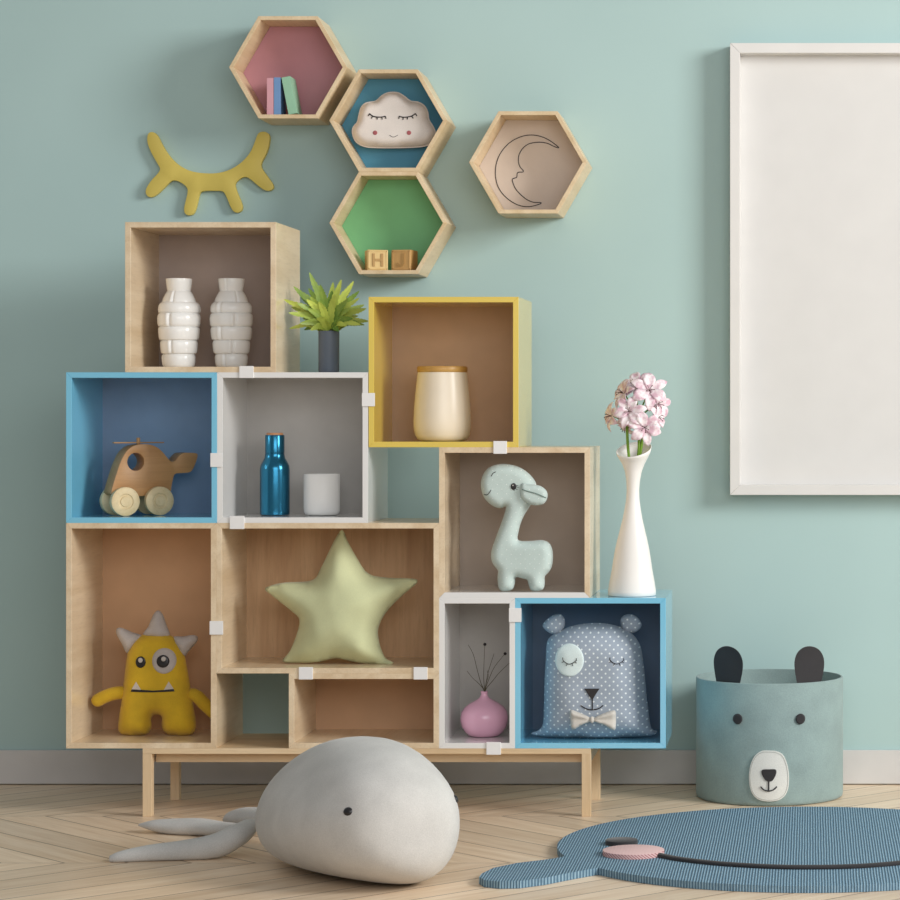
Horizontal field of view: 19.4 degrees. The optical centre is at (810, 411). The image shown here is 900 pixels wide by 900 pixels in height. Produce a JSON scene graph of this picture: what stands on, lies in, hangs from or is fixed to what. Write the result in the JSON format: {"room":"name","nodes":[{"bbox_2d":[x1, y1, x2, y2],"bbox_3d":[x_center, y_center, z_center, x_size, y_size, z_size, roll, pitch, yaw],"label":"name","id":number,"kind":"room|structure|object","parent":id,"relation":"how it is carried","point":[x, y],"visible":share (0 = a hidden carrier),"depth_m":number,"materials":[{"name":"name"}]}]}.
{"room":"children's room","nodes":[
{"label":"children's room","id":0,"kind":"room"},
{"bbox_2d":[0,0,899,749],"bbox_3d":[-0.250,-0.930,8.160,8.500,4.200,0.120,0,0,0],"label":"wall","id":1,"kind":"structure","parent":0,"point":[634,277],"depth_m":8.10,"materials":[{"name":"green paint"}]},
{"bbox_2d":[146,132,273,215],"bbox_3d":[-1.885,-0.748,8.088,0.400,0.262,0.020,0,0,0],"label":"ornament","id":2,"kind":"object","parent":1,"relation":"attached to","point":[196,183],"visible":1,"depth_m":8.08,"materials":[{"name":"yellow paint"}]},
{"bbox_2d":[229,16,355,124],"bbox_3d":[-1.604,-1.057,8.002,0.362,0.314,0.193,0,0,0],"label":"shelf","id":3,"kind":"object","parent":1,"relation":"attached to","point":[306,49],"visible":0.96,"depth_m":8.04,"materials":[{"name":"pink wood"}]},
{"bbox_2d":[267,78,273,113],"bbox_3d":[-1.661,-0.969,7.959,0.021,0.113,0.086,0,0,0],"label":"book","id":4,"kind":"object","parent":3,"relation":"on","point":[270,81],"visible":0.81,"depth_m":7.92,"materials":[{"name":"paper"}]},
{"bbox_2d":[274,77,285,113],"bbox_3d":[-1.640,-0.970,7.959,0.021,0.115,0.086,0,0,0],"label":"book","id":5,"kind":"object","parent":3,"relation":"on","point":[279,96],"visible":0.8,"depth_m":7.92,"materials":[{"name":"paper"}]},
{"bbox_2d":[282,76,301,113],"bbox_3d":[-1.603,-0.973,7.959,0.048,0.119,0.086,0,0,0],"label":"book","id":6,"kind":"object","parent":3,"relation":"on","point":[289,83],"visible":0.86,"depth_m":7.92,"materials":[{"name":"paper"}]},
{"bbox_2d":[329,172,455,276],"bbox_3d":[-1.296,-0.580,8.002,0.362,0.314,0.193,0,0,0],"label":"shelf","id":7,"kind":"object","parent":1,"relation":"attached to","point":[389,211],"visible":1,"depth_m":8.04,"materials":[{"name":"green wood"}]},
{"bbox_2d":[365,250,387,269],"bbox_3d":[-1.341,-0.467,7.954,0.064,0.064,0.066,0,0,-17],"label":"block","id":8,"kind":"object","parent":7,"relation":"on","point":[374,259],"visible":0.97,"depth_m":7.92,"materials":[{"name":"brown wood"}]},
{"bbox_2d":[392,250,417,269],"bbox_3d":[-1.254,-0.467,7.954,0.064,0.064,0.066,0,0,11],"label":"block","id":9,"kind":"object","parent":7,"relation":"on","point":[401,259],"visible":0.96,"depth_m":7.92,"materials":[{"name":"brown wood"}]},
{"bbox_2d":[329,69,455,176],"bbox_3d":[-1.296,-0.894,8.002,0.362,0.314,0.193,0,0,0],"label":"shelf","id":10,"kind":"object","parent":1,"relation":"attached to","point":[367,85],"visible":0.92,"depth_m":8.04,"materials":[{"name":"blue wood"}]},
{"bbox_2d":[352,92,435,147],"bbox_3d":[-1.293,-0.905,7.989,0.261,0.176,0.066,0,0,0],"label":"cushion","id":11,"kind":"object","parent":10,"relation":"attached to","point":[392,120],"visible":0.99,"depth_m":7.96,"materials":[{"name":"beige fabric"}]},
{"bbox_2d":[0,750,899,783],"bbox_3d":[-0.250,1.114,8.093,8.500,0.106,0.014,0,0,0],"label":"baseboard","id":12,"kind":"structure","parent":1,"relation":"attached to","point":[16,766],"depth_m":8.09,"materials":[{"name":"white wood"}]},
{"bbox_2d":[469,111,591,217],"bbox_3d":[-0.868,-0.766,8.002,0.362,0.314,0.193,0,0,0],"label":"shelf","id":13,"kind":"object","parent":1,"relation":"attached to","point":[529,164],"visible":1,"depth_m":8.04,"materials":[{"name":"brown wood"}]},
{"bbox_2d":[730,43,899,494],"bbox_3d":[0.248,-0.445,8.062,1.000,1.407,0.074,0,0,0],"label":"picture frame","id":14,"kind":"object","parent":1,"relation":"attached to","point":[815,127],"visible":1,"depth_m":8.08,"materials":[{"name":"white painted wood"},{"name":"paper"}]},
{"bbox_2d":[0,784,899,899],"bbox_3d":[-0.250,1.220,3.860,8.500,0.100,8.720,0,0,0],"label":"floor","id":15,"kind":"structure","parent":0,"point":[57,841],"depth_m":7.00,"materials":[{"name":"brown wood"}]},
{"bbox_2d":[109,736,459,883],"bbox_3d":[-1.409,0.998,6.700,1.318,0.341,0.567,0,0,42],"label":"toy","id":16,"kind":"object","parent":15,"relation":"on","point":[363,808],"visible":1,"depth_m":6.32,"materials":[{"name":"grey fabric"}]},
{"bbox_2d":[143,733,600,816],"bbox_3d":[-1.284,1.071,7.625,1.296,0.197,0.350,0,0,0],"label":"stand","id":17,"kind":"object","parent":15,"relation":"on","point":[246,747],"visible":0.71,"depth_m":7.50,"materials":[{"name":"brown wood"}]},
{"bbox_2d":[66,523,242,747],"bbox_3d":[-1.936,0.647,7.625,0.434,0.652,0.350,0,0,0],"label":"shelf box","id":18,"kind":"object","parent":17,"relation":"on","point":[118,575],"visible":0.74,"depth_m":7.78,"materials":[{"name":"brown wood"}]},
{"bbox_2d":[66,372,216,522],"bbox_3d":[-1.935,0.103,7.625,0.436,0.436,0.350,0,0,0],"label":"shelf box","id":19,"kind":"object","parent":18,"relation":"on","point":[178,410],"visible":0.75,"depth_m":7.78,"materials":[{"name":"blue paint"}]},
{"bbox_2d":[100,438,197,515],"bbox_3d":[-1.955,0.190,7.624,0.269,0.228,0.109,0,0,-34],"label":"helicopter","id":20,"kind":"object","parent":19,"relation":"in","point":[145,488],"visible":1,"depth_m":7.58,"materials":[{"name":"brown wood"}]},
{"bbox_2d":[125,222,299,371],"bbox_3d":[-1.764,-0.332,7.625,0.436,0.434,0.350,0,0,0],"label":"shelf box","id":21,"kind":"object","parent":19,"relation":"on","point":[266,255],"visible":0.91,"depth_m":7.73,"materials":[{"name":"brown wood"}]},
{"bbox_2d":[157,278,200,366],"bbox_3d":[-1.863,-0.262,7.600,0.125,0.262,0.125,0,0,0],"label":"vase","id":22,"kind":"object","parent":21,"relation":"on","point":[178,318],"visible":0.97,"depth_m":7.56,"materials":[{"name":"white ceramic"}]},
{"bbox_2d":[210,278,252,366],"bbox_3d":[-1.709,-0.262,7.600,0.125,0.262,0.126,0,0,0],"label":"vase","id":23,"kind":"object","parent":21,"relation":"on","point":[231,318],"visible":0.98,"depth_m":7.56,"materials":[{"name":"white ceramic"}]},
{"bbox_2d":[210,453,222,466],"bbox_3d":[-1.718,0.139,7.448,0.035,0.040,0.004,0,0,0],"label":"clip","id":24,"kind":"object","parent":19,"relation":"attached to","point":[216,459],"visible":1,"depth_m":7.45,"materials":[{"name":"white plastic"}]},
{"bbox_2d":[91,610,210,735],"bbox_3d":[-1.935,0.772,7.620,0.386,0.371,0.096,0,0,0],"label":"plush","id":25,"kind":"object","parent":18,"relation":"in","point":[156,677],"visible":0.98,"depth_m":7.59,"materials":[{"name":"fabric"}]},
{"bbox_2d":[289,673,438,747],"bbox_3d":[-1.292,0.864,7.625,0.434,0.217,0.350,0,0,0],"label":"shelf box","id":26,"kind":"object","parent":17,"relation":"on","point":[398,707],"visible":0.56,"depth_m":7.78,"materials":[{"name":"brown wood"}]},
{"bbox_2d":[299,667,312,679],"bbox_3d":[-1.459,0.755,7.448,0.040,0.036,0.004,0,0,0],"label":"clip","id":27,"kind":"object","parent":26,"relation":"attached to","point":[305,673],"visible":1,"depth_m":7.45,"materials":[{"name":"white plastic"}]},
{"bbox_2d":[216,518,438,672],"bbox_3d":[-1.397,0.538,7.625,0.644,0.435,0.350,0,0,0],"label":"shelf box","id":28,"kind":"object","parent":26,"relation":"on","point":[259,631],"visible":0.61,"depth_m":7.78,"materials":[{"name":"brown wood"}]},
{"bbox_2d":[210,621,222,634],"bbox_3d":[-1.718,0.624,7.448,0.039,0.039,0.004,0,0,0],"label":"clip","id":29,"kind":"object","parent":28,"relation":"attached to","point":[216,627],"visible":1,"depth_m":7.45,"materials":[{"name":"white plastic"}]},
{"bbox_2d":[230,516,243,528],"bbox_3d":[-1.658,0.319,7.448,0.042,0.038,0.004,0,0,0],"label":"clip","id":30,"kind":"object","parent":28,"relation":"attached to","point":[236,522],"visible":1,"depth_m":7.45,"materials":[{"name":"white plastic"}]},
{"bbox_2d":[217,372,387,522],"bbox_3d":[-1.498,0.103,7.625,0.436,0.436,0.350,0,0,0],"label":"shelf box","id":31,"kind":"object","parent":28,"relation":"on","point":[322,418],"visible":0.73,"depth_m":7.78,"materials":[{"name":"white paint"}]},
{"bbox_2d":[239,366,253,377],"bbox_3d":[-1.631,-0.116,7.448,0.041,0.035,0.004,0,0,0],"label":"clip","id":32,"kind":"object","parent":31,"relation":"attached to","point":[244,371],"visible":1,"depth_m":7.45,"materials":[{"name":"white plastic"}]},
{"bbox_2d":[260,433,289,515],"bbox_3d":[-1.581,0.183,7.600,0.087,0.243,0.087,0,0,0],"label":"water bottle","id":33,"kind":"object","parent":31,"relation":"in","point":[274,469],"visible":1,"depth_m":7.57,"materials":[{"name":"blue metal"}]},
{"bbox_2d":[303,473,339,515],"bbox_3d":[-1.442,0.243,7.600,0.106,0.122,0.106,0,0,0],"label":"cup","id":34,"kind":"object","parent":31,"relation":"on","point":[321,491],"visible":1,"depth_m":7.55,"materials":[{"name":"white ceramic"}]},
{"bbox_2d":[284,272,367,371],"bbox_3d":[-1.429,-0.264,7.597,0.241,0.297,0.108,0,0,0],"label":"potted plant","id":35,"kind":"object","parent":31,"relation":"on","point":[328,315],"visible":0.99,"depth_m":7.58,"materials":[{"name":"green plant"}]},
{"bbox_2d":[265,530,416,663],"bbox_3d":[-1.379,0.543,7.565,0.448,0.395,0.166,0,0,0],"label":"cushion","id":36,"kind":"object","parent":28,"relation":"in","point":[340,612],"visible":1,"depth_m":7.52,"materials":[{"name":"green fabric"}]},
{"bbox_2d":[414,667,427,679],"bbox_3d":[-1.128,0.755,7.448,0.040,0.036,0.004,0,0,0],"label":"clip","id":37,"kind":"object","parent":26,"relation":"attached to","point":[420,673],"visible":1,"depth_m":7.45,"materials":[{"name":"white plastic"}]},
{"bbox_2d":[439,598,514,747],"bbox_3d":[-0.965,0.755,7.625,0.220,0.435,0.350,0,0,0],"label":"shelf box","id":38,"kind":"object","parent":17,"relation":"on","point":[463,622],"visible":0.58,"depth_m":7.77,"materials":[{"name":"white paint"}]},
{"bbox_2d":[460,691,507,736],"bbox_3d":[-0.964,0.890,7.610,0.140,0.132,0.140,0,0,0],"label":"bud vase","id":39,"kind":"object","parent":38,"relation":"in","point":[484,716],"visible":1,"depth_m":7.56,"materials":[{"name":"pink ceramic"}]},
{"bbox_2d":[483,643,485,688],"bbox_3d":[-0.963,0.765,7.608,0.009,0.168,0.010,0,0,0],"label":"twig","id":40,"kind":"object","parent":39,"relation":"in","point":[484,644],"visible":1,"depth_m":7.61,"materials":[{"name":"black plant"}]},
{"bbox_2d":[485,652,506,689],"bbox_3d":[-0.932,0.779,7.611,0.067,0.140,0.010,0,0,0],"label":"twig","id":41,"kind":"object","parent":39,"relation":"in","point":[505,653],"visible":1,"depth_m":7.61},
{"bbox_2d":[486,742,500,754],"bbox_3d":[-0.917,0.972,7.448,0.042,0.036,0.004,0,0,0],"label":"clip","id":42,"kind":"object","parent":38,"relation":"attached to","point":[492,748],"visible":1,"depth_m":7.45,"materials":[{"name":"white plastic"}]},
{"bbox_2d":[509,608,520,621],"bbox_3d":[-0.855,0.587,7.448,0.036,0.040,0.004,0,0,0],"label":"clip","id":43,"kind":"object","parent":38,"relation":"attached to","point":[514,613],"visible":1,"depth_m":7.45,"materials":[{"name":"white plastic"}]},
{"bbox_2d":[439,446,599,597],"bbox_3d":[-0.857,0.320,7.625,0.436,0.436,0.350,0,0,0],"label":"shelf box","id":44,"kind":"object","parent":38,"relation":"on","point":[569,518],"visible":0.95,"depth_m":7.78,"materials":[{"name":"brown wood"}]},
{"bbox_2d":[369,297,531,446],"bbox_3d":[-1.062,-0.116,7.625,0.434,0.435,0.350,0,0,0],"label":"shelf box","id":45,"kind":"object","parent":44,"relation":"on","point":[490,336],"visible":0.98,"depth_m":7.78,"materials":[{"name":"yellow paint"}]},
{"bbox_2d":[362,393,374,405],"bbox_3d":[-1.279,-0.036,7.448,0.038,0.038,0.004,0,0,0],"label":"clip","id":46,"kind":"object","parent":45,"relation":"attached to","point":[368,399],"visible":1,"depth_m":7.45,"materials":[{"name":"white plastic"}]},
{"bbox_2d":[413,366,470,440],"bbox_3d":[-1.087,-0.024,7.600,0.169,0.220,0.169,0,0,0],"label":"canister","id":47,"kind":"object","parent":45,"relation":"in","point":[442,411],"visible":0.98,"depth_m":7.53,"materials":[{"name":"beige ceramic"}]},
{"bbox_2d":[493,441,506,453],"bbox_3d":[-0.898,0.102,7.448,0.039,0.037,0.004,0,0,0],"label":"clip","id":48,"kind":"object","parent":45,"relation":"attached to","point":[499,447],"visible":1,"depth_m":7.45,"materials":[{"name":"white plastic"}]},
{"bbox_2d":[481,464,552,590],"bbox_3d":[-0.855,0.336,7.486,0.210,0.370,0.074,0,0,0],"label":"toy","id":49,"kind":"object","parent":44,"relation":"in","point":[511,487],"visible":1,"depth_m":7.47,"materials":[{"name":"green fabric"}]},
{"bbox_2d":[515,590,671,747],"bbox_3d":[-0.638,0.755,7.625,0.436,0.435,0.350,0,0,0],"label":"shelf box","id":50,"kind":"object","parent":17,"relation":"on","point":[654,637],"visible":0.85,"depth_m":7.69,"materials":[{"name":"blue paint"}]},
{"bbox_2d":[531,614,656,737],"bbox_3d":[-0.636,0.774,7.554,0.370,0.363,0.191,0,0,0],"label":"cushion","id":51,"kind":"object","parent":50,"relation":"in","point":[595,685],"visible":1,"depth_m":7.49,"materials":[{"name":"blue fabric"}]},
{"bbox_2d":[608,441,655,596],"bbox_3d":[-0.524,0.312,7.550,0.141,0.450,0.141,0,0,0],"label":"vase","id":52,"kind":"object","parent":50,"relation":"on","point":[632,572],"visible":1,"depth_m":7.52,"materials":[{"name":"white ceramic"}]},
{"bbox_2d":[604,396,646,456],"bbox_3d":[-0.549,0.084,7.544,0.095,0.263,0.129,0,0,-33],"label":"flower","id":53,"kind":"object","parent":52,"relation":"in","point":[629,410],"visible":1,"depth_m":7.52,"materials":[{"name":"pink plant"}]},
{"bbox_2d":[614,372,670,455],"bbox_3d":[-0.497,0.049,7.557,0.167,0.334,0.098,0,0,0],"label":"flower","id":54,"kind":"object","parent":52,"relation":"in","point":[645,387],"visible":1,"depth_m":7.54,"materials":[{"name":"pink plant"}]},
{"bbox_2d":[628,403,664,454],"bbox_3d":[-0.477,0.095,7.532,0.130,0.241,0.074,0,0,-25],"label":"flower","id":55,"kind":"object","parent":52,"relation":"in","point":[648,427],"visible":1,"depth_m":7.51,"materials":[{"name":"pink plant"}]},
{"bbox_2d":[479,807,899,892],"bbox_3d":[-0.012,1.153,6.893,1.620,0.031,1.256,0,0,0],"label":"rug","id":56,"kind":"object","parent":15,"relation":"on","point":[755,849],"visible":1,"depth_m":6.71,"materials":[{"name":"blue fabric"}]},
{"bbox_2d":[696,646,842,805],"bbox_3d":[-0.126,0.933,7.856,0.448,0.470,0.458,0,0,0],"label":"basket","id":57,"kind":"object","parent":15,"relation":"on","point":[765,737],"visible":1,"depth_m":7.68,"materials":[{"name":"teal fabric"}]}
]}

